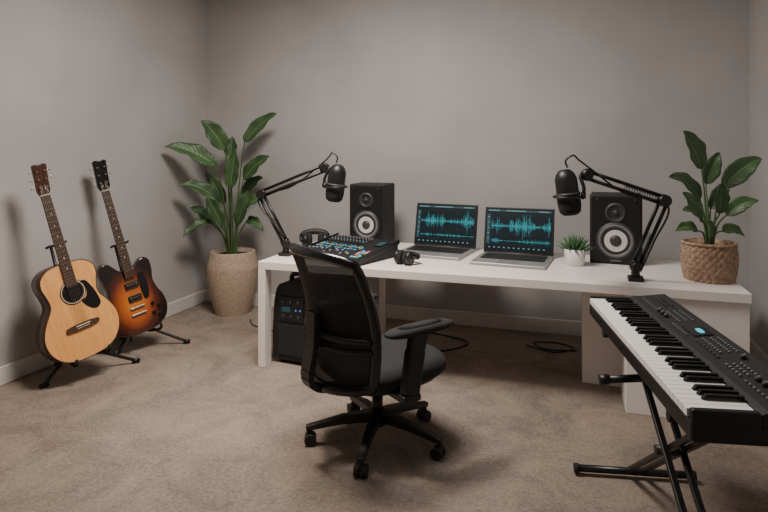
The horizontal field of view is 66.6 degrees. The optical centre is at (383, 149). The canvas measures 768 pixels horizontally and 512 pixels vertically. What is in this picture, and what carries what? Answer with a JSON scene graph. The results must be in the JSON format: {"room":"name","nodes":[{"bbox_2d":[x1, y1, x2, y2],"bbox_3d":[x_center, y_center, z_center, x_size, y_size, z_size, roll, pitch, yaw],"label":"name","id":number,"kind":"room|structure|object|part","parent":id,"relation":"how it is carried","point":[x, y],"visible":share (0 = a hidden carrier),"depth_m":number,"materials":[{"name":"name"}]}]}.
{"room":"studio","nodes":[
{"label":"studio","id":0,"kind":"room"},
{"bbox_2d":[0,0,205,366],"bbox_3d":[-2.773,-0.100,2.888,0.100,3.200,6.180,0,0,18],"label":"wall","id":1,"kind":"structure","parent":0,"point":[83,82],"depth_m":4.48,"materials":[{"name":"grey paint"}]},
{"bbox_2d":[0,289,206,385],"bbox_3d":[-2.717,1.440,2.870,0.018,0.120,6.180,0,0,18],"label":"baseboard","id":2,"kind":"structure","parent":1,"relation":"attached to","point":[17,369],"depth_m":3.97,"materials":[{"name":"white paint"}]},
{"bbox_2d":[0,301,767,511],"bbox_3d":[-0.481,1.550,2.144,4.920,0.100,6.380,0,0,18],"label":"floor","id":3,"kind":"structure","parent":0,"point":[197,425],"depth_m":3.03,"materials":[{"name":"beige carpet"}]},
{"bbox_2d":[39,240,139,388],"bbox_3d":[-1.974,1.043,3.887,0.572,0.910,0.442,0,0,-8],"label":"guitar stand","id":4,"kind":"object","parent":3,"relation":"on","point":[58,365],"visible":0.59,"depth_m":3.84,"materials":[{"name":"black metal"}]},
{"bbox_3d":[-2.107,1.393,3.787,0.044,0.209,0.264,0,0,18],"label":"leg","id":5,"kind":"part","parent":4,"relation":"part of","materials":[{"name":"black metal"}]},
{"bbox_2d":[28,163,119,362],"bbox_3d":[-2.020,0.727,3.826,0.255,1.287,0.506,0,0,37],"label":"acoustic guitar","id":6,"kind":"object","parent":4,"relation":"on","point":[76,321],"visible":0.99,"depth_m":3.75,"materials":[{"name":"brown wood"}]},
{"bbox_2d":[110,240,189,353],"bbox_3d":[-1.826,1.086,4.418,0.605,0.824,0.374,0,0,10],"label":"guitar stand","id":7,"kind":"object","parent":3,"relation":"on","point":[118,351],"visible":0.61,"depth_m":4.41,"materials":[{"name":"black metal"}]},
{"bbox_3d":[-1.922,1.397,4.350,0.031,0.201,0.207,0,0,24],"label":"leg","id":8,"kind":"part","parent":7,"relation":"part of","materials":[{"name":"black metal"}]},
{"bbox_2d":[89,159,166,337],"bbox_3d":[-1.893,0.724,4.361,0.532,1.312,0.203,0,0,-34],"label":"electric guitar","id":9,"kind":"object","parent":7,"relation":"on","point":[140,304],"visible":0.94,"depth_m":4.33,"materials":[{"name":"brown wood"}]},
{"bbox_2d":[164,112,276,316],"bbox_3d":[-1.480,0.578,5.390,0.968,1.843,0.466,0,0,-11],"label":"potted plant","id":10,"kind":"object","parent":3,"relation":"on","point":[232,270],"visible":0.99,"depth_m":5.28,"materials":[{"name":"green plant"}]},
{"bbox_3d":[-1.398,1.215,5.407,0.467,0.570,0.467,0,0,18],"label":"woven pot","id":11,"kind":"part","parent":10,"relation":"part of","materials":[{"name":"beige wicker"}]},
{"bbox_2d":[273,272,307,361],"bbox_3d":[-0.589,1.188,4.209,0.321,0.625,0.319,0,0,24],"label":"loudspeaker","id":12,"kind":"object","parent":3,"relation":"on","point":[290,305],"visible":0.56,"depth_m":4.09,"materials":[{"name":"black plastic"}]},
{"bbox_2d":[278,323,304,357],"bbox_3d":[-0.646,1.330,4.081,0.220,0.220,0.012,0,0,24],"label":"grille","id":13,"kind":"object","parent":12,"relation":"attached to","point":[291,336],"depth_m":4.08,"materials":[{"name":"black fabric"}]},
{"bbox_3d":[-0.646,1.110,4.081,0.200,0.170,0.012,0,0,24],"label":"control panel","id":14,"kind":"part","parent":12,"relation":"part of","materials":[{"name":"black plastic"}]},
{"bbox_3d":[-0.586,0.928,4.217,0.221,0.106,0.036,0,0,24],"label":"handle","id":15,"kind":"part","parent":12,"relation":"part of","materials":[{"name":"black plastic"}]},
{"bbox_2d":[288,242,454,478],"bbox_3d":[-0.067,0.978,2.995,0.833,1.045,0.755,0,0,-36],"label":"office chair","id":16,"kind":"object","parent":3,"relation":"on","point":[347,354],"visible":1,"depth_m":2.74,"materials":[{"name":"black"}]},
{"bbox_3d":[-0.293,0.802,2.830,0.220,0.645,0.595,0,0,-36],"label":"backrest","id":17,"kind":"part","parent":16,"relation":"part of","materials":[{"name":"black fabric"}]},
{"bbox_3d":[-0.293,0.802,2.831,0.270,0.695,0.644,0,0,-36],"label":"backrest frame","id":18,"kind":"part","parent":16,"relation":"part of","materials":[{"name":"black plastic"}]},
{"bbox_3d":[-0.114,1.384,3.199,0.059,0.086,0.338,0,0,-24],"label":"leg","id":19,"kind":"part","parent":16,"relation":"part of","materials":[{"name":"black plastic"}]},
{"bbox_3d":[-0.010,1.085,3.036,0.600,0.123,0.570,0,0,-36],"label":"seat","id":20,"kind":"part","parent":16,"relation":"part of","materials":[{"name":"black fabric"}]},
{"bbox_3d":[0.172,0.843,2.769,0.410,0.046,0.105,0,0,-36],"label":"armrest","id":21,"kind":"part","parent":16,"relation":"part of","materials":[{"name":"black plastic"}]},
{"bbox_2d":[430,333,468,351],"bbox_3d":[0.352,1.494,4.546,0.561,0.014,0.448,0,0,30],"label":"power cable","id":22,"kind":"object","parent":3,"relation":"on","point":[467,342],"visible":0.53,"depth_m":4.58,"materials":[{"name":"black plastic"}]},
{"bbox_2d":[258,241,751,417],"bbox_3d":[0.727,1.135,4.138,2.985,0.730,1.160,0,0,18],"label":"desk","id":23,"kind":"object","parent":3,"relation":"on","point":[726,308],"visible":0.44,"depth_m":3.67,"materials":[{"name":"white laminate"}]},
{"bbox_3d":[-0.832,1.163,4.082,0.055,0.675,0.090,0,0,18],"label":"leg","id":24,"kind":"part","parent":23,"relation":"part of","materials":[{"name":"white laminate"}]},
{"bbox_2d":[256,152,347,256],"bbox_3d":[-0.595,0.392,4.173,0.751,0.755,0.165,0,0,26],"label":"microphone boom arm","id":25,"kind":"object","parent":23,"relation":"attached to","point":[324,167],"visible":0.96,"depth_m":4.24,"materials":[{"name":"black metal"}]},
{"bbox_3d":[-0.810,0.505,4.285,0.246,0.388,0.038,0,0,9],"label":"arm","id":26,"kind":"part","parent":25,"relation":"part of","materials":[{"name":"black metal"}]},
{"bbox_3d":[-0.660,0.225,4.199,0.553,0.257,0.028,0,0,22],"label":"arm","id":27,"kind":"part","parent":25,"relation":"part of","materials":[{"name":"black metal"}]},
{"bbox_2d":[325,164,345,201],"bbox_3d":[-0.334,0.229,4.046,0.135,0.264,0.142,0,0,-45],"label":"microphone","id":28,"kind":"object","parent":25,"relation":"attached to","point":[337,172],"visible":0.98,"depth_m":4.00,"materials":[{"name":"black metal"}]},
{"bbox_2d":[325,185,344,201],"bbox_3d":[-0.341,0.302,4.049,0.128,0.115,0.128,8,3,18],"label":"grille","id":29,"kind":"object","parent":28,"relation":"attached to","point":[332,195],"depth_m":4.00,"materials":[{"name":"black metal"}]},
{"bbox_2d":[299,228,329,245],"bbox_3d":[-0.542,0.696,4.591,0.248,0.145,0.181,0,0,-10],"label":"headphones","id":30,"kind":"object","parent":23,"relation":"on","point":[305,236],"visible":0.61,"depth_m":4.54,"materials":[{"name":"black plastic"}]},
{"bbox_2d":[302,233,307,245],"bbox_3d":[-0.615,0.707,4.549,0.046,0.121,0.121,0,32,-10],"label":"ear cup","id":31,"kind":"object","parent":30,"relation":"on","point":[304,235],"depth_m":4.50,"materials":[{"name":"black plastic"}]},
{"bbox_2d":[307,233,311,244],"bbox_3d":[-0.582,0.707,4.555,0.045,0.124,0.124,0,32,-10],"label":"cushion","id":32,"kind":"object","parent":30,"relation":"on","point":[309,235],"depth_m":4.50,"materials":[{"name":"black fabric"}]},
{"bbox_2d":[318,233,322,240],"bbox_3d":[-0.493,0.707,4.571,0.045,0.124,0.124,0,32,-10],"label":"cushion","id":33,"kind":"object","parent":30,"relation":"on","point":[320,235],"depth_m":4.53,"materials":[{"name":"black fabric"}]},
{"bbox_2d":[305,233,399,264],"bbox_3d":[-0.264,0.708,4.219,0.594,0.124,0.474,0,0,37],"label":"mixing console","id":34,"kind":"object","parent":23,"relation":"on","point":[363,250],"visible":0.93,"depth_m":4.17,"materials":[{"name":"black plastic"}]},
{"bbox_3d":[-0.265,0.696,4.218,0.542,0.073,0.437,0,0,37],"label":"control panel","id":35,"kind":"part","parent":34,"relation":"part of","materials":[{"name":"black plastic"}]},
{"bbox_2d":[350,182,394,240],"bbox_3d":[-0.099,0.522,4.826,0.300,0.495,0.291,0,0,20],"label":"speaker","id":36,"kind":"object","parent":23,"relation":"on","point":[372,204],"visible":0.93,"depth_m":4.71},
{"bbox_3d":[-0.013,1.163,4.815,0.040,0.675,0.050,0,0,18],"label":"leg","id":37,"kind":"part","parent":23,"relation":"part of","materials":[{"name":"white laminate"}]},
{"bbox_2d":[394,250,419,264],"bbox_3d":[0.154,0.722,3.956,0.185,0.095,0.151,0,0,38],"label":"headphones","id":38,"kind":"object","parent":23,"relation":"on","point":[400,256],"visible":1,"depth_m":3.91,"materials":[{"name":"black plastic"}]},
{"bbox_2d":[394,250,401,263],"bbox_3d":[0.098,0.722,3.964,0.035,0.093,0.093,0,6,38],"label":"ear cup","id":39,"kind":"object","parent":38,"relation":"on","point":[397,254],"depth_m":3.92,"materials":[{"name":"black plastic"}]},
{"bbox_2d":[396,250,404,263],"bbox_3d":[0.119,0.722,3.948,0.034,0.096,0.096,0,6,38],"label":"cushion","id":40,"kind":"object","parent":38,"relation":"on","point":[399,253],"depth_m":3.92,"materials":[{"name":"black fabric"}]},
{"bbox_2d":[402,251,407,264],"bbox_3d":[0.154,0.722,3.921,0.034,0.096,0.096,0,6,38],"label":"cushion","id":41,"kind":"object","parent":38,"relation":"on","point":[404,253],"depth_m":3.88,"materials":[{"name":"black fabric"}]},
{"bbox_2d":[405,251,414,264],"bbox_3d":[0.175,0.722,3.904,0.035,0.093,0.093,0,6,38],"label":"ear cup","id":42,"kind":"object","parent":38,"relation":"on","point":[409,255],"depth_m":3.89,"materials":[{"name":"black plastic"}]},
{"bbox_2d":[401,203,477,259],"bbox_3d":[0.396,0.596,4.391,0.505,0.344,0.498,0,0,25],"label":"laptop","id":43,"kind":"object","parent":23,"relation":"on","point":[442,231],"visible":1,"depth_m":4.54,"materials":[{"name":"silver metal"}]},
{"bbox_3d":[0.483,0.588,4.577,0.505,0.327,0.083,0,0,25],"label":"lid","id":44,"kind":"part","parent":43,"relation":"part of","materials":[{"name":"black plastic"}]},
{"bbox_2d":[469,207,554,269],"bbox_3d":[0.900,0.596,4.070,0.500,0.344,0.498,0,0,23],"label":"laptop","id":45,"kind":"object","parent":23,"relation":"on","point":[513,237],"visible":1,"depth_m":4.22,"materials":[{"name":"silver metal"}]},
{"bbox_3d":[0.980,0.588,4.259,0.500,0.327,0.083,0,0,23],"label":"lid","id":46,"kind":"part","parent":45,"relation":"part of","materials":[{"name":"black plastic"}]},
{"bbox_2d":[564,249,585,266],"bbox_3d":[1.278,0.715,3.917,0.144,0.110,0.144,0,0,18],"label":"pot","id":47,"kind":"object","parent":23,"relation":"on","point":[573,257],"depth_m":3.86,"materials":[{"name":"white ceramic"}]},
{"bbox_2d":[556,233,594,266],"bbox_3d":[1.284,0.665,3.911,0.240,0.211,0.224,0,0,36],"label":"potted succulent","id":48,"kind":"object","parent":23,"relation":"on","point":[575,249],"visible":1,"depth_m":3.87,"materials":[{"name":"white ceramic"}]},
{"bbox_2d":[552,154,671,281],"bbox_3d":[1.278,0.397,3.364,0.659,0.745,0.245,0,0,-5],"label":"microphone boom arm","id":49,"kind":"object","parent":23,"relation":"on","point":[663,200],"visible":1,"depth_m":3.30,"materials":[{"name":"black metal"}]},
{"bbox_2d":[555,169,580,215],"bbox_3d":[1.038,0.239,3.301,0.135,0.264,0.142,0,0,-44],"label":"microphone","id":50,"kind":"object","parent":49,"relation":"attached to","point":[566,183],"visible":0.98,"depth_m":3.25,"materials":[{"name":"black metal"}]},
{"bbox_2d":[557,194,580,215],"bbox_3d":[1.046,0.312,3.298,0.128,0.115,0.128,-8,-3,18],"label":"grille","id":51,"kind":"object","parent":50,"relation":"attached to","point":[567,207],"depth_m":3.25,"materials":[{"name":"black metal"}]},
{"bbox_3d":[1.363,0.212,3.302,0.452,0.203,0.028,0,0,1],"label":"arm","id":52,"kind":"part","parent":49,"relation":"part of","materials":[{"name":"black metal"}]},
{"bbox_3d":[1.532,0.485,3.375,0.061,0.420,0.225,0,0,-32],"label":"arm","id":53,"kind":"part","parent":49,"relation":"part of","materials":[{"name":"black metal"}]},
{"bbox_2d":[590,192,641,264],"bbox_3d":[1.602,0.535,4.042,0.330,0.470,0.271,0,0,22],"label":"speaker","id":54,"kind":"object","parent":23,"relation":"on","point":[615,217],"visible":0.94,"depth_m":3.93},
{"bbox_3d":[1.732,1.163,3.422,0.620,0.675,0.380,0,0,18],"label":"panel","id":55,"kind":"part","parent":23,"relation":"part of","materials":[{"name":"white laminate"}]},
{"bbox_2d":[680,239,738,284],"bbox_3d":[1.930,0.660,3.474,0.308,0.220,0.308,0,0,18],"label":"woven basket","id":56,"kind":"object","parent":23,"relation":"on","point":[714,261],"depth_m":3.36,"materials":[{"name":"brown wicker"}]},
{"bbox_2d":[669,131,761,284],"bbox_3d":[1.918,0.329,3.468,0.589,0.883,0.319,0,0,0],"label":"potted plant","id":57,"kind":"object","parent":23,"relation":"on","point":[707,259],"visible":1,"depth_m":3.41,"materials":[{"name":"green plant"}]},
{"bbox_2d":[526,341,576,352],"bbox_3d":[1.267,1.494,4.437,0.373,0.010,0.232,0,0,18],"label":"power cable","id":58,"kind":"object","parent":3,"relation":"on","point":[542,348],"visible":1,"depth_m":4.40,"materials":[{"name":"black plastic"}]},
{"bbox_2d":[573,330,708,511],"bbox_3d":[1.074,1.139,2.139,0.530,0.704,1.122,0,0,7],"label":"keyboard stand","id":59,"kind":"object","parent":3,"relation":"on","point":[678,448],"visible":0.6,"depth_m":2.21,"materials":[{"name":"black metal"}]},
{"bbox_3d":[1.123,0.803,2.536,0.335,0.032,0.032,0,0,7],"label":"support arm","id":60,"kind":"part","parent":59,"relation":"part of","materials":[{"name":"black metal"}]},
{"bbox_3d":[0.979,0.951,2.423,0.174,0.053,0.042,0,0,7],"label":"height lever","id":61,"kind":"part","parent":59,"relation":"part of","materials":[{"name":"black plastic"}]},
{"bbox_3d":[1.021,0.803,1.742,0.335,0.032,0.032,0,0,7],"label":"support arm","id":62,"kind":"part","parent":59,"relation":"part of","materials":[{"name":"black metal"}]},
{"bbox_2d":[590,294,767,446],"bbox_3d":[1.075,0.725,2.158,0.354,0.122,1.240,0,0,7],"label":"digital piano","id":63,"kind":"object","parent":59,"relation":"on","point":[715,390],"visible":1,"depth_m":1.87,"materials":[{"name":"black plastic"}]},
{"bbox_3d":[1.163,0.717,2.147,0.176,0.081,1.240,0,0,7],"label":"control panel","id":64,"kind":"part","parent":63,"relation":"part of","materials":[{"name":"black plastic"}]},
{"bbox_3d":[1.171,0.671,1.904,0.020,0.014,0.020,0,0,7],"label":"knob","id":65,"kind":"part","parent":63,"relation":"part of","materials":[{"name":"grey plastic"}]},
{"bbox_3d":[1.109,0.675,1.731,0.020,0.014,0.020,0,0,7],"label":"knob","id":66,"kind":"part","parent":63,"relation":"part of","materials":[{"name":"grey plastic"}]},
{"bbox_3d":[1.104,0.675,1.691,0.020,0.014,0.020,0,0,7],"label":"knob","id":67,"kind":"part","parent":63,"relation":"part of","materials":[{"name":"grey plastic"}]},
{"bbox_2d":[206,0,748,320],"bbox_3d":[0.489,-0.100,5.130,4.720,3.200,0.100,0,0,18],"label":"wall","id":68,"kind":"structure","parent":0,"point":[482,103],"depth_m":4.98,"materials":[{"name":"grey paint"}]},
{"bbox_2d":[206,289,580,335],"bbox_3d":[0.471,1.440,5.074,4.684,0.120,0.018,0,0,18],"label":"baseboard","id":69,"kind":"structure","parent":68,"relation":"attached to","point":[488,320],"depth_m":4.94,"materials":[{"name":"white paint"}]},
{"bbox_2d":[749,0,767,354],"bbox_3d":[1.811,-0.100,1.399,0.100,3.200,6.180,0,0,18],"label":"wall","id":70,"kind":"structure","parent":0,"point":[758,9],"depth_m":4.11,"materials":[{"name":"grey paint"}]},
{"bbox_2d":[750,337,767,365],"bbox_3d":[1.755,1.440,1.417,0.018,0.120,6.180,0,0,18],"label":"baseboard","id":71,"kind":"structure","parent":70,"relation":"attached to","point":[756,351],"depth_m":4.10,"materials":[{"name":"white paint"}]}
]}

